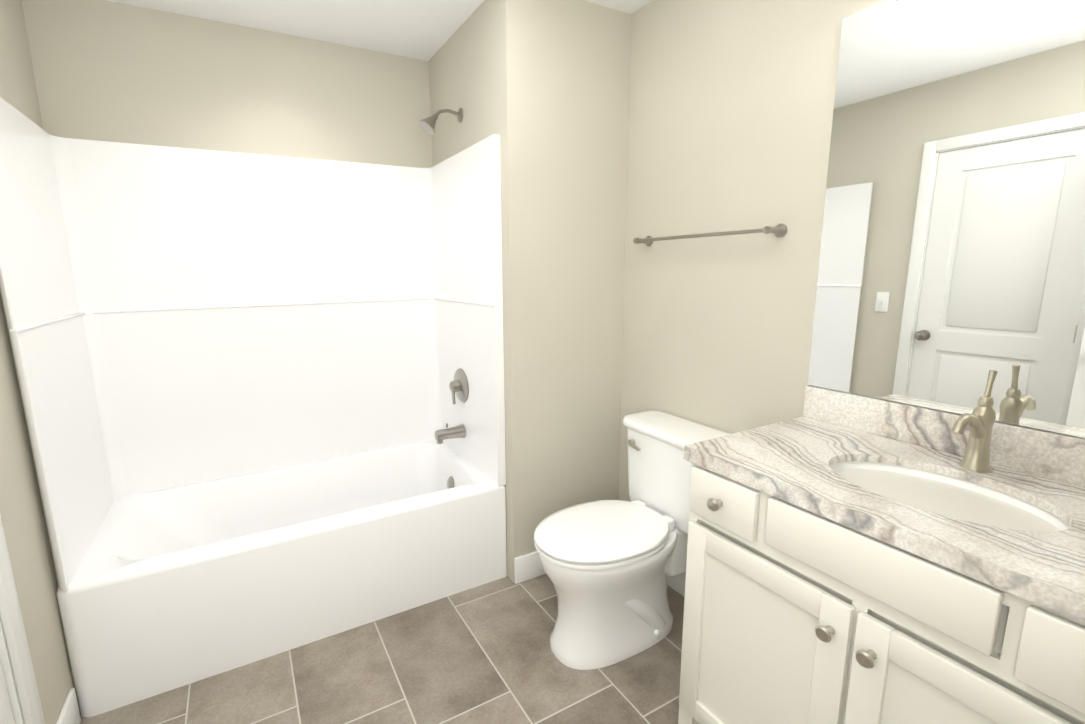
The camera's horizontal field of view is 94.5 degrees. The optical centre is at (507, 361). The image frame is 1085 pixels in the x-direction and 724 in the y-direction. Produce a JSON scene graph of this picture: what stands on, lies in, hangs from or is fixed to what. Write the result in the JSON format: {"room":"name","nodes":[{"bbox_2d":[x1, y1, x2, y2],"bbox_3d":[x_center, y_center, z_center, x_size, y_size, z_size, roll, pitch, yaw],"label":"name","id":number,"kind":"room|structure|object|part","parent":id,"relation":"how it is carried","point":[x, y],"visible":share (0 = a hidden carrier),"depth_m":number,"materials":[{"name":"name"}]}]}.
{"room":"bathroom","nodes":[
{"label":"bathroom","id":0,"kind":"room"},
{"bbox_2d":[0,0,79,723],"bbox_3d":[-1.067,0.068,0.676,0.100,2.440,3.282,-6,12,-28],"label":"wall","id":1,"kind":"structure","parent":0,"point":[27,540],"depth_m":1.44,"materials":[{"name":"paint"}]},
{"bbox_2d":[0,659,14,723],"bbox_3d":[-1.067,0.241,0.833,0.107,2.019,0.692,-6,12,-28],"label":"door","id":2,"kind":"structure","parent":1,"relation":"in","point":[6,715],"depth_m":1.22,"materials":[{"name":"white wood"}]},
{"bbox_2d":[0,515,44,723],"bbox_3d":[-1.124,0.218,0.802,0.148,2.102,0.824,-6,12,-28],"label":"door frame","id":3,"kind":"structure","parent":1,"relation":"attached to","point":[19,674],"depth_m":1.25,"materials":[{"name":"white wood"}]},
{"bbox_2d":[21,0,432,167],"bbox_3d":[-1.093,-0.256,2.440,1.559,2.440,0.100,-6,12,-28],"label":"wall","id":4,"kind":"structure","parent":0,"point":[108,71],"depth_m":2.14,"materials":[{"name":"paint"}]},
{"bbox_2d":[107,0,651,60],"bbox_3d":[-0.070,-1.265,0.931,2.358,0.060,3.382,-6,12,-28],"label":"ceiling","id":5,"kind":"structure","parent":0,"point":[425,30],"depth_m":2.09,"materials":[{"name":"paint"}]},
{"bbox_2d":[80,574,684,723],"bbox_3d":[-0.031,1.193,1.383,2.358,0.060,3.382,-6,12,-28],"label":"floor","id":6,"kind":"structure","parent":0,"point":[482,654],"depth_m":1.74,"materials":[{"name":"tile"}]},
{"bbox_2d":[0,97,506,716],"bbox_3d":[-0.885,-0.030,2.094,1.557,2.114,0.764,-6,12,-28],"label":"shower","id":7,"kind":"object","parent":6,"relation":"on","point":[264,403],"visible":1,"depth_m":2.16,"materials":[{"name":"white plastic"}]},
{"bbox_3d":[-0.327,-0.145,2.376,0.290,2.006,0.170,-6,12,-28],"label":"shower trim","id":8,"kind":"part","parent":7,"relation":"part of","materials":[{"name":"silver metal"}]},
{"bbox_2d":[534,411,729,669],"bbox_3d":[0.440,0.661,1.899,0.743,0.786,0.462,-6,12,-28],"label":"toilet","id":9,"kind":"object","parent":6,"relation":"on","point":[608,566],"visible":0.88,"depth_m":1.81,"materials":[{"name":"white ceramic"}]},
{"bbox_2d":[678,370,1084,723],"bbox_3d":[0.928,0.609,1.130,0.586,1.152,0.936,-6,12,-28],"label":"bathroom vanity","id":10,"kind":"object","parent":6,"relation":"on","point":[855,559],"visible":1,"depth_m":1.07,"materials":[{"name":"white paint"}]},
{"bbox_2d":[950,370,997,472],"bbox_3d":[1.051,0.140,1.133,0.166,0.234,0.058,-6,12,-28],"label":"faucet","id":11,"kind":"object","parent":10,"relation":"on","point":[976,459],"depth_m":1.15,"materials":[{"name":"silver metal"}]},
{"bbox_2d":[429,0,630,582],"bbox_3d":[0.097,-0.305,2.607,0.699,2.440,0.927,-6,12,-28],"label":"wall","id":12,"kind":"structure","parent":0,"point":[540,88],"depth_m":2.13,"materials":[{"name":"paint"}]},
{"bbox_2d":[56,551,685,723],"bbox_3d":[-0.205,1.047,1.681,2.158,0.125,0.922,-6,12,-28],"label":"baseboard","id":13,"kind":"structure","parent":12,"relation":"attached to","point":[527,567],"depth_m":2.19,"materials":[{"name":"white wood"}]},
{"bbox_2d":[619,0,1084,501],"bbox_3d":[1.139,-0.085,1.323,0.100,2.440,2.355,-6,12,-28],"label":"wall","id":14,"kind":"structure","parent":0,"point":[731,107],"depth_m":1.80,"materials":[{"name":"paint"}]},
{"bbox_2d":[633,223,786,245],"bbox_3d":[0.709,-0.468,1.863,0.078,0.044,0.639,-6,12,-28],"label":"towel rail","id":15,"kind":"object","parent":14,"relation":"attached to","point":[779,230],"visible":1,"depth_m":1.73,"materials":[{"name":"silver metal"}]},
{"bbox_2d":[807,0,1084,437],"bbox_3d":[1.151,-0.383,1.117,0.009,1.060,0.872,-6,12,-28],"label":"mirror","id":16,"kind":"object","parent":14,"relation":"attached to","point":[951,271],"visible":0.9,"depth_m":1.22,"materials":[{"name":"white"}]}
]}

